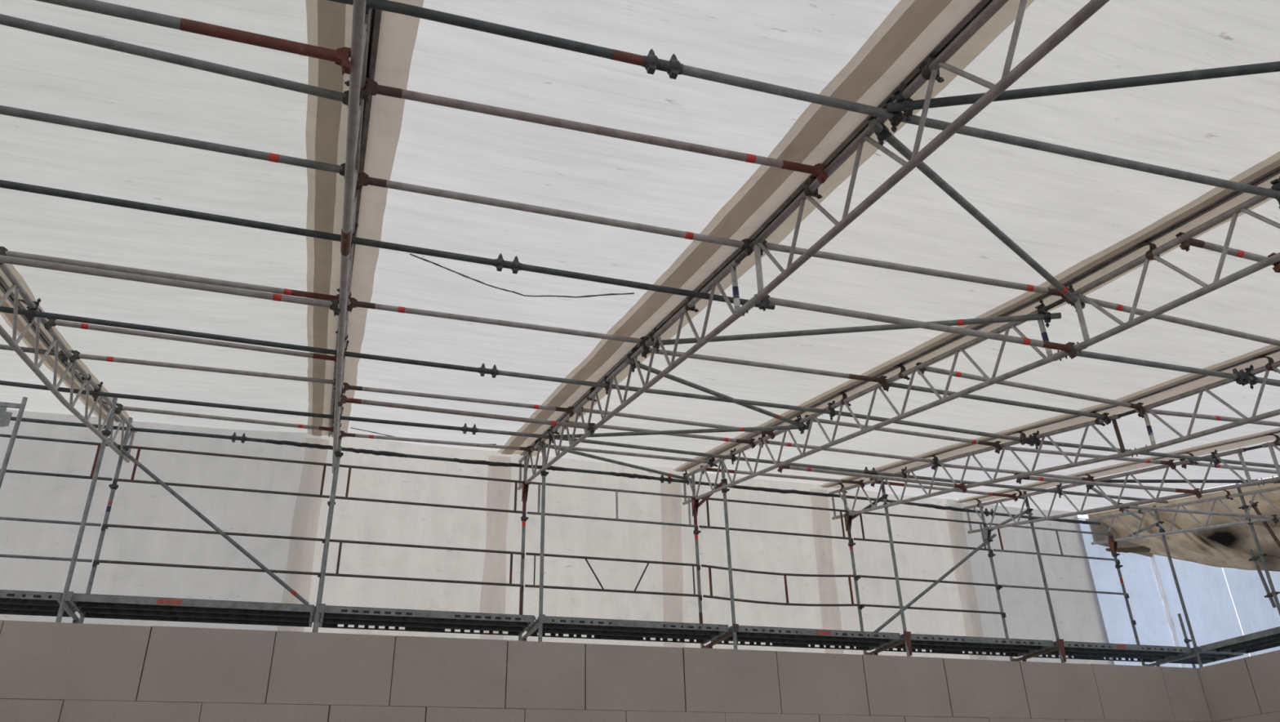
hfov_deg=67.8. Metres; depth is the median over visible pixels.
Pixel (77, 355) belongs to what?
tube
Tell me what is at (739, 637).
plank
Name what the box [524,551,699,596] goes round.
guardrail
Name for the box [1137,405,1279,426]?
tube
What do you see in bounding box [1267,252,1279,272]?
tube
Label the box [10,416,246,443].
tube
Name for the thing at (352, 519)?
tarpaulin
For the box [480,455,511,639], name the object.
tarpaulin overlap
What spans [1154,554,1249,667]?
tarpaulin
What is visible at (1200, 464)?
tube
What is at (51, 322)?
tube
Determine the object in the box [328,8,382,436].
rail
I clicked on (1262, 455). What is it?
tarpaulin
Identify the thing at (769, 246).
tube
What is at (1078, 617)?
tarpaulin
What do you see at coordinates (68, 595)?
transom
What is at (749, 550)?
tarpaulin
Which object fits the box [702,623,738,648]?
transom
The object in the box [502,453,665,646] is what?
tarpaulin
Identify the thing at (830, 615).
tarpaulin overlap
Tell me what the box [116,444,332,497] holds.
guardrail
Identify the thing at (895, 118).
tube
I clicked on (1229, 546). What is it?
tarpaulin
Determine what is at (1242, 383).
tube
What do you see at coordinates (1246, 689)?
wall
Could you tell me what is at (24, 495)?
tarpaulin
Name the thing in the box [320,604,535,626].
plank
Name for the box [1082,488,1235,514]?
flap
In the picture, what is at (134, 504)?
tarpaulin
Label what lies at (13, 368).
tarpaulin
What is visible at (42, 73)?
tarpaulin
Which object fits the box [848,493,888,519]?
tube
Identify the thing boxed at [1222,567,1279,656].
tarpaulin
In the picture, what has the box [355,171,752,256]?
tube
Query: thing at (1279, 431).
rail
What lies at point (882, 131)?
tube
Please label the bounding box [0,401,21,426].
frame
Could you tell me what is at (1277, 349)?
rail
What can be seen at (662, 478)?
tube
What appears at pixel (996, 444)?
tube
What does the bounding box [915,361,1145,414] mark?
tube
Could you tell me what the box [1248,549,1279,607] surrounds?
tube
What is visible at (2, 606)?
plank
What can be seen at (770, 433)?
tube
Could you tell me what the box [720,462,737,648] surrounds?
post
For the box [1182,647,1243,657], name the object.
plank
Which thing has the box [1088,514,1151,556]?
flap
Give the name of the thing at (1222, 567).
sheeting seam
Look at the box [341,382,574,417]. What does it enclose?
tube
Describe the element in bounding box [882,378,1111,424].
tube
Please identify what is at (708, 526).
guardrail
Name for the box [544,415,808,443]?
tube
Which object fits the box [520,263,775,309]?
tube
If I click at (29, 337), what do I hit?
flap
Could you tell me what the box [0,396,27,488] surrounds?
post
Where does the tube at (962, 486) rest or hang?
attached to the girder at (1153, 252)
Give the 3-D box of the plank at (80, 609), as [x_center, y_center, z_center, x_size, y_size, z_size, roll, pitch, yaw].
[-5.034,2.852,10.868,2.540,0.085,0.258,8,-29,-17]
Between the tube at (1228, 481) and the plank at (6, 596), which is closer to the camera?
the plank at (6, 596)
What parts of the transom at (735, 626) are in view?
gusset plate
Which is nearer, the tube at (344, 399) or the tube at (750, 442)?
the tube at (344, 399)
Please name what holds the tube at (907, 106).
attached to the girder at (930, 67)
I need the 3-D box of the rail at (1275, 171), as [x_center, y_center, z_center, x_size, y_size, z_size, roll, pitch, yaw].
[3.418,-0.891,7.003,0.074,2.951,17.355,8,-29,-17]
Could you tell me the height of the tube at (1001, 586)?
0.052 m
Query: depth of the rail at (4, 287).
9.05 m
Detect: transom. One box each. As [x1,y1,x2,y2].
[63,591,83,622]
[312,603,325,631]
[518,613,545,640]
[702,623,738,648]
[864,631,912,655]
[1011,638,1066,662]
[1143,646,1200,666]
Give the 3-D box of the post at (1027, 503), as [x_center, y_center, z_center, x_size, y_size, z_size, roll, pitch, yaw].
[6.126,4.961,13.433,0.150,6.585,0.150,8,-29,-17]
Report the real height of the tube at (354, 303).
0.138 m
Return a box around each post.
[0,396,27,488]
[55,397,117,622]
[79,417,133,622]
[313,445,343,631]
[315,439,341,609]
[518,456,528,639]
[537,442,549,641]
[691,473,704,647]
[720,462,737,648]
[841,486,866,654]
[880,480,911,656]
[978,500,1013,660]
[1022,490,1065,662]
[1106,531,1145,665]
[1152,505,1203,666]
[1177,613,1195,667]
[1235,483,1279,615]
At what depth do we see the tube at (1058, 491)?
14.00 m
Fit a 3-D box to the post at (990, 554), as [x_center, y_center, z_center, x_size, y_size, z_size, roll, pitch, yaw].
[5.764,5.339,14.345,0.150,6.785,0.150,8,-29,-17]
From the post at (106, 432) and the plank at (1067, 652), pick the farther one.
the plank at (1067, 652)
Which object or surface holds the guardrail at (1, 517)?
attached to the post at (113, 486)
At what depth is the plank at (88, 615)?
11.16 m
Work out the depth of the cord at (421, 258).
7.96 m
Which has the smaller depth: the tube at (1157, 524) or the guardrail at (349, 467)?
the guardrail at (349, 467)
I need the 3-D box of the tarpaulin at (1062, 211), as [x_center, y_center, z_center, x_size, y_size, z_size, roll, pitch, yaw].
[2.341,-1.205,6.317,2.518,3.064,18.200,8,-29,-17]
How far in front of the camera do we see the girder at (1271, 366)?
10.27 m
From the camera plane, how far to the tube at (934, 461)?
12.62 m
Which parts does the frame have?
plate, arm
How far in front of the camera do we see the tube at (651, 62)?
4.50 m
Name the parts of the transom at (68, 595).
gusset plate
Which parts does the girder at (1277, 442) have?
post, post, post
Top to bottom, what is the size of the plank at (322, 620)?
0.085 m
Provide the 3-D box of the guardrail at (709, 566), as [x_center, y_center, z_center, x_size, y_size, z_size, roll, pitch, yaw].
[2.084,3.316,13.965,2.512,0.522,0.037,8,-29,-17]
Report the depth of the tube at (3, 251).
7.40 m
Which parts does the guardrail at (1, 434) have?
rail, rail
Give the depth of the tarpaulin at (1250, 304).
8.91 m
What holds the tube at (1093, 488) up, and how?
attached to the girder at (1277, 442)
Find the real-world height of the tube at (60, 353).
0.129 m
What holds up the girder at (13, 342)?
attached to the post at (113, 486)
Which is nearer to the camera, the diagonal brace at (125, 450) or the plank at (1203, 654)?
the diagonal brace at (125, 450)
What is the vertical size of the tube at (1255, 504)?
1.163 m
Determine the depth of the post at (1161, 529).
15.04 m
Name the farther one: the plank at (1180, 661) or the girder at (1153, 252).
the plank at (1180, 661)
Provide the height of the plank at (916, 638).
0.085 m
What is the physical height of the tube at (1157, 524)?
0.087 m
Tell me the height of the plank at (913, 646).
0.085 m
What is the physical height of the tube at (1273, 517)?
0.176 m
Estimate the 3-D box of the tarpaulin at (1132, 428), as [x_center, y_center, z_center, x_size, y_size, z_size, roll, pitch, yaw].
[7.163,-0.469,7.741,2.558,3.214,18.200,8,-29,-17]
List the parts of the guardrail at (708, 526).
rail, rail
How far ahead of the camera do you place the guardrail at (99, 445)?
11.75 m
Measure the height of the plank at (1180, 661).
0.085 m
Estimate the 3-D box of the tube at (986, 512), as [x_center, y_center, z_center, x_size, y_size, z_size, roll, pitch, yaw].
[3.196,2.198,15.267,5.910,0.142,0.076,8,-29,-17]
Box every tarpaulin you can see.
[0,0,308,432]
[0,314,97,417]
[0,408,117,622]
[67,420,321,631]
[303,435,502,639]
[347,0,900,450]
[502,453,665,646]
[538,0,1279,467]
[664,467,825,653]
[706,198,1279,484]
[812,483,969,658]
[853,366,1279,499]
[946,498,1114,664]
[958,426,1279,511]
[1078,517,1180,666]
[1089,483,1279,571]
[1105,545,1150,552]
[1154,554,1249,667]
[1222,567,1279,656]
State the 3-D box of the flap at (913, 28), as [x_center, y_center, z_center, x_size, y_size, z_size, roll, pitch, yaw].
[1.019,-1.310,6.006,0.615,2.969,17.820,8,-29,-17]
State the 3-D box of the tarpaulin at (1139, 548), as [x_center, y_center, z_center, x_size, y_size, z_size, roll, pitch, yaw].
[8.626,3.311,16.846,0.841,0.149,0.130,5,-28,-12]
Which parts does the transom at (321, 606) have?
gusset plate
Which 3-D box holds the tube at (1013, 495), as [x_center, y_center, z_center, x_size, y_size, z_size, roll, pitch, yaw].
[4.727,2.003,14.747,2.566,0.183,0.051,6,-29,-15]
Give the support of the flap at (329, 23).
attached to the rail at (375, 15)
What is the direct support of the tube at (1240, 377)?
attached to the girder at (1153, 252)
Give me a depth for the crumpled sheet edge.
16.81 m
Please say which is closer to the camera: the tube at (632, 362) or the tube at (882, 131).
the tube at (882, 131)
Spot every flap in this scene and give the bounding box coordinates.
[0,262,133,422]
[305,0,423,437]
[497,0,1034,455]
[672,151,1279,472]
[819,344,1279,488]
[954,427,1279,503]
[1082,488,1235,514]
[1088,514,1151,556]
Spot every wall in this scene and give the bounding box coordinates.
[0,619,1213,721]
[1197,649,1279,721]
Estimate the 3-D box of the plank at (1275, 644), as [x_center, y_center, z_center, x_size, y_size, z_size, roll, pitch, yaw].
[9.680,3.934,13.748,0.286,0.085,2.560,8,-29,-17]
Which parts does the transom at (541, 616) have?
gusset plate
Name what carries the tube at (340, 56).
attached to the girder at (360, 27)
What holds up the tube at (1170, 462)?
attached to the girder at (1271, 366)
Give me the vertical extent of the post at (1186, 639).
5.085 m
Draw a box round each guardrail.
[0,433,119,480]
[0,516,101,562]
[90,444,101,476]
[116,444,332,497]
[324,538,521,586]
[334,464,524,513]
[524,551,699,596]
[527,481,696,527]
[698,497,851,539]
[701,564,860,606]
[850,510,991,551]
[987,522,1118,560]
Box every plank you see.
[0,589,62,605]
[0,600,72,611]
[0,606,76,617]
[69,592,316,617]
[74,606,315,622]
[78,612,314,626]
[318,617,524,635]
[319,612,528,631]
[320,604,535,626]
[525,626,712,643]
[530,622,719,639]
[534,615,728,635]
[711,636,879,650]
[718,631,889,646]
[726,625,900,643]
[875,644,1028,656]
[884,640,1039,653]
[895,633,1053,649]
[1022,652,1164,662]
[1034,648,1177,658]
[1046,640,1191,655]
[1155,657,1213,664]
[1168,654,1228,661]
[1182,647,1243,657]
[1200,626,1279,652]
[1217,637,1279,653]
[1232,641,1279,653]
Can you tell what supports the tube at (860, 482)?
attached to the girder at (1153, 252)
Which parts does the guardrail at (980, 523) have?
rail, rail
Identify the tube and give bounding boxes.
[0,13,348,106]
[0,105,345,176]
[0,179,521,273]
[0,245,339,300]
[0,254,341,315]
[0,297,498,377]
[0,343,71,362]
[0,380,477,434]
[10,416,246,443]
[35,0,354,74]
[44,318,337,362]
[69,350,335,385]
[94,559,320,577]
[103,523,325,542]
[114,403,333,432]
[246,436,672,483]
[327,0,683,79]
[337,394,595,435]
[338,430,532,454]
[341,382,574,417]
[346,297,648,350]
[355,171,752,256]
[360,78,827,183]
[477,428,877,475]
[498,369,1035,445]
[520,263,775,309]
[536,437,691,484]
[537,444,713,467]
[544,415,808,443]
[562,417,755,448]
[576,404,774,439]
[625,349,808,433]
[640,345,888,388]
[645,299,1061,352]
[672,478,995,516]
[681,64,1279,208]
[697,478,727,507]
[700,465,864,488]
[753,237,1071,304]
[757,293,1077,359]
[758,437,938,467]
[777,462,967,493]
[804,414,1002,451]
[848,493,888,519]
[857,574,999,587]
[861,604,1004,615]
[866,115,1085,311]
[869,478,1017,501]
[876,466,1168,503]
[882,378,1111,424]
[888,61,1279,123]
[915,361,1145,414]
[930,462,1094,485]
[988,507,1033,531]
[994,446,1176,469]
[995,511,1101,524]
[999,584,1128,596]
[1013,472,1202,498]
[1031,430,1279,467]
[1070,296,1279,346]
[1076,350,1249,384]
[1085,476,1142,520]
[1088,474,1279,488]
[1118,502,1279,523]
[1127,520,1164,537]
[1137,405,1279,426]
[1175,231,1273,265]
[1178,458,1277,473]
[1238,371,1279,386]
[1238,500,1279,547]
[1244,364,1279,389]
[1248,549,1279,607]
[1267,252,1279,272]
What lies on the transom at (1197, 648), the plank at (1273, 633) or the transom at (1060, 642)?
the plank at (1273, 633)
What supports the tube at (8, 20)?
attached to the girder at (13, 342)
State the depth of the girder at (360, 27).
5.27 m
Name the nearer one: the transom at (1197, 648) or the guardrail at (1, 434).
the guardrail at (1, 434)
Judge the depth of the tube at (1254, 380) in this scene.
8.58 m
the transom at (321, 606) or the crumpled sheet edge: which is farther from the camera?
the crumpled sheet edge
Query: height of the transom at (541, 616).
0.215 m
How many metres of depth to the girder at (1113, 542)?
15.05 m
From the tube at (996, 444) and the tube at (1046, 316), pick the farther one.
the tube at (996, 444)
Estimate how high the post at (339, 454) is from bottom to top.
6.245 m
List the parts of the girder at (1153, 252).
post, post, post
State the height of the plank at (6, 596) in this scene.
0.085 m
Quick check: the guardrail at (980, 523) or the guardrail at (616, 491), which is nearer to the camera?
the guardrail at (616, 491)
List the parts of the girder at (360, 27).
post, post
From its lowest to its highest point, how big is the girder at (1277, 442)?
3.527 m
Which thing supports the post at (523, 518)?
on the floor
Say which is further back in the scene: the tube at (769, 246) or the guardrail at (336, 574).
the guardrail at (336, 574)
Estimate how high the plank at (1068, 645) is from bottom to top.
0.085 m
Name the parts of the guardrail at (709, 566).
rail, rail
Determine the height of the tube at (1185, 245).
0.209 m
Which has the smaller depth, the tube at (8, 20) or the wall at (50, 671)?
the tube at (8, 20)
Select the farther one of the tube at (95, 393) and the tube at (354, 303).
the tube at (95, 393)
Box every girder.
[0,262,137,462]
[332,0,370,473]
[517,0,1109,501]
[682,186,1279,516]
[828,355,1279,531]
[963,433,1279,544]
[1085,486,1279,555]
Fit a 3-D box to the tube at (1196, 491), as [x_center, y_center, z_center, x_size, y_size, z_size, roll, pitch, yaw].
[5.743,1.530,11.634,2.577,0.178,0.051,5,-28,-12]
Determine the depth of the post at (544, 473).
12.05 m
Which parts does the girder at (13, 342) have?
post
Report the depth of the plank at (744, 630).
12.86 m
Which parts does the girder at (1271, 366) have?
post, post, post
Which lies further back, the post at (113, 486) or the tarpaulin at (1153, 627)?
the tarpaulin at (1153, 627)
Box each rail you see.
[0,275,120,422]
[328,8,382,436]
[520,0,993,455]
[680,165,1279,471]
[825,348,1279,487]
[959,431,1279,502]
[1080,497,1181,515]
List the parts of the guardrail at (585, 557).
rail, rail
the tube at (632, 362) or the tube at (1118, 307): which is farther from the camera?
the tube at (632, 362)
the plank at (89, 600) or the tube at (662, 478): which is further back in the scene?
the tube at (662, 478)
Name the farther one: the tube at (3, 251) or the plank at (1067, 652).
the plank at (1067, 652)
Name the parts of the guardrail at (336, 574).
rail, rail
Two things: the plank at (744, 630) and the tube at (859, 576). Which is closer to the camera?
the plank at (744, 630)
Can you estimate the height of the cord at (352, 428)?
0.024 m
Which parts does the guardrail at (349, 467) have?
rail, rail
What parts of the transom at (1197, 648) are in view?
gusset plate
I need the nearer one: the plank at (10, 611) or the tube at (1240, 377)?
the tube at (1240, 377)
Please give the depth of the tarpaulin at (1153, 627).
16.72 m
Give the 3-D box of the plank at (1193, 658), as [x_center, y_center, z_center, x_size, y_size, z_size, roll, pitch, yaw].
[8.869,4.686,15.130,1.013,0.085,0.258,8,-29,-17]
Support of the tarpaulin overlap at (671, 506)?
attached to the tarpaulin at (565, 535)
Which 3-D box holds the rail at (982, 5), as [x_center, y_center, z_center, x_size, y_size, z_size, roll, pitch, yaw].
[1.026,-1.231,6.284,0.074,2.916,17.355,8,-29,-17]
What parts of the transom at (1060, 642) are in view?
gusset plate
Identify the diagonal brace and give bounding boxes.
[107,437,309,604]
[873,533,996,631]
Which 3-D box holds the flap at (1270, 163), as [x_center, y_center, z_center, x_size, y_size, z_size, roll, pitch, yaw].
[3.553,-0.949,6.768,0.484,3.011,17.820,8,-29,-17]
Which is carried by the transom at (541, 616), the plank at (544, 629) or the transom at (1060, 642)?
the plank at (544, 629)
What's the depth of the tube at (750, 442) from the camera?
12.16 m
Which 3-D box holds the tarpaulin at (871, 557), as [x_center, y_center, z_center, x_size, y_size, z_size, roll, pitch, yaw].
[4.138,5.238,14.415,2.570,6.943,0.050,8,-29,-17]
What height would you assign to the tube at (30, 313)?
0.453 m
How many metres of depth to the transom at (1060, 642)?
13.99 m
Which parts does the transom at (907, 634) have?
gusset plate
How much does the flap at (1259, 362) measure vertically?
3.076 m
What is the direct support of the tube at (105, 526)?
attached to the post at (113, 486)
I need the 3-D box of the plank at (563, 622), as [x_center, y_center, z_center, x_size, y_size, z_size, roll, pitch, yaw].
[-0.073,3.375,12.139,2.540,0.085,0.258,8,-29,-17]
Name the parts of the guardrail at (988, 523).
rail, rail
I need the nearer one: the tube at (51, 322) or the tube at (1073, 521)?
the tube at (51, 322)
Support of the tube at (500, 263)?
attached to the girder at (360, 27)
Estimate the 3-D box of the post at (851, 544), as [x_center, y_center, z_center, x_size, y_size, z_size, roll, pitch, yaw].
[3.326,5.017,13.598,0.150,6.785,0.150,8,-29,-17]
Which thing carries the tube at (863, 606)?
attached to the post at (851, 544)
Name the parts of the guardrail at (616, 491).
rail, rail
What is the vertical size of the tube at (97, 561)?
0.052 m
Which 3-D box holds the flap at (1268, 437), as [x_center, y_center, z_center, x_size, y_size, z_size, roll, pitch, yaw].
[8.429,-0.187,8.199,0.485,3.140,17.820,8,-29,-17]
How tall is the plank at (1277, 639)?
0.085 m
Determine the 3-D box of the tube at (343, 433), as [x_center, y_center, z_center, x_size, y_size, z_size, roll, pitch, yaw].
[-2.774,1.125,13.028,2.605,0.173,0.051,5,-28,-12]
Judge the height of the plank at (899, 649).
0.085 m
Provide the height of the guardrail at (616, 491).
0.477 m
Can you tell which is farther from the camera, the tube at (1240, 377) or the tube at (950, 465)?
the tube at (950, 465)
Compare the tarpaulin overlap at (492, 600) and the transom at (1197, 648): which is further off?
the transom at (1197, 648)
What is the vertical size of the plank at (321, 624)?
0.085 m
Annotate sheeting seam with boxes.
[1222,567,1250,656]
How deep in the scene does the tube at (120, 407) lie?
11.81 m
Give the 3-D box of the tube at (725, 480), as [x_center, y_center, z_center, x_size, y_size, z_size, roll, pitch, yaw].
[1.043,1.911,13.739,0.151,0.087,1.157,8,-29,-17]
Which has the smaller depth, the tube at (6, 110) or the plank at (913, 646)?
the tube at (6, 110)
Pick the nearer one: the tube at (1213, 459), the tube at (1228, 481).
the tube at (1213, 459)
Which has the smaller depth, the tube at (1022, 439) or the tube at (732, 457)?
the tube at (1022, 439)
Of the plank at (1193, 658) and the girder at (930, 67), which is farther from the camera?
the plank at (1193, 658)
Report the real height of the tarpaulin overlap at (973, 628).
6.679 m
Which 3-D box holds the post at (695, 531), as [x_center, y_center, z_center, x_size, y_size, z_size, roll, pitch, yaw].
[0.889,4.696,12.851,0.150,6.785,0.150,8,-29,-17]
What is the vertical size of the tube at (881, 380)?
0.173 m
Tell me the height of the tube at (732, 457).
0.271 m
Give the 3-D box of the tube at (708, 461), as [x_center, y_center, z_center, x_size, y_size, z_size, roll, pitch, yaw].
[-0.173,1.321,13.348,2.564,0.153,0.048,7,-29,-16]
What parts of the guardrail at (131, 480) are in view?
rail, rail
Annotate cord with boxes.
[351,427,496,444]
[409,253,634,297]
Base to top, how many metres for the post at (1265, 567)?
6.485 m
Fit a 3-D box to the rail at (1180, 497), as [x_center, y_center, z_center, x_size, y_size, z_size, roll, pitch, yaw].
[10.697,0.197,9.166,0.074,3.083,17.355,8,-29,-17]
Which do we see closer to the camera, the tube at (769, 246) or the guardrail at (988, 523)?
the tube at (769, 246)
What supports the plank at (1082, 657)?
on the transom at (1060, 642)
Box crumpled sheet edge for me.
[1150,553,1186,667]
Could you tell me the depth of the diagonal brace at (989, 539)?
14.82 m
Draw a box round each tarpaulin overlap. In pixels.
[277,437,329,631]
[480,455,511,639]
[660,472,684,647]
[809,488,844,653]
[944,503,986,659]
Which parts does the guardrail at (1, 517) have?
rail, rail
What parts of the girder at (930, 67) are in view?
post, post, post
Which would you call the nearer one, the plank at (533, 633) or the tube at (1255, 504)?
the plank at (533, 633)
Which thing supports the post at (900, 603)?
on the floor
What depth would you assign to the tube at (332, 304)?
6.42 m
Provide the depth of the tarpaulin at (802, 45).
6.00 m
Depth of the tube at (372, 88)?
5.34 m
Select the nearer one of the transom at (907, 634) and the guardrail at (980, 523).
the transom at (907, 634)
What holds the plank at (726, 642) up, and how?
on the transom at (735, 626)
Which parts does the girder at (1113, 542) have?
post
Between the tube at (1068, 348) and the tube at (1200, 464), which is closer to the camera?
the tube at (1068, 348)
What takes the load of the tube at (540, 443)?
attached to the girder at (930, 67)
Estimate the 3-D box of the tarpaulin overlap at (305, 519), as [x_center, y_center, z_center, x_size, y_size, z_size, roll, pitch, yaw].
[-4.410,4.073,11.741,0.352,6.759,0.030,8,-29,-17]
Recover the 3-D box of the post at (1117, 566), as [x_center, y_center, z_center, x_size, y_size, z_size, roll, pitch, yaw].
[8.207,5.811,15.014,0.150,6.445,0.150,8,-29,-17]
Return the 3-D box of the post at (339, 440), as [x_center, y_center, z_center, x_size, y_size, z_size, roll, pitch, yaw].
[-3.987,4.053,11.357,0.150,6.785,0.150,8,-29,-17]
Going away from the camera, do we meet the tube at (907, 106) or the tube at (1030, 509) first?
the tube at (907, 106)

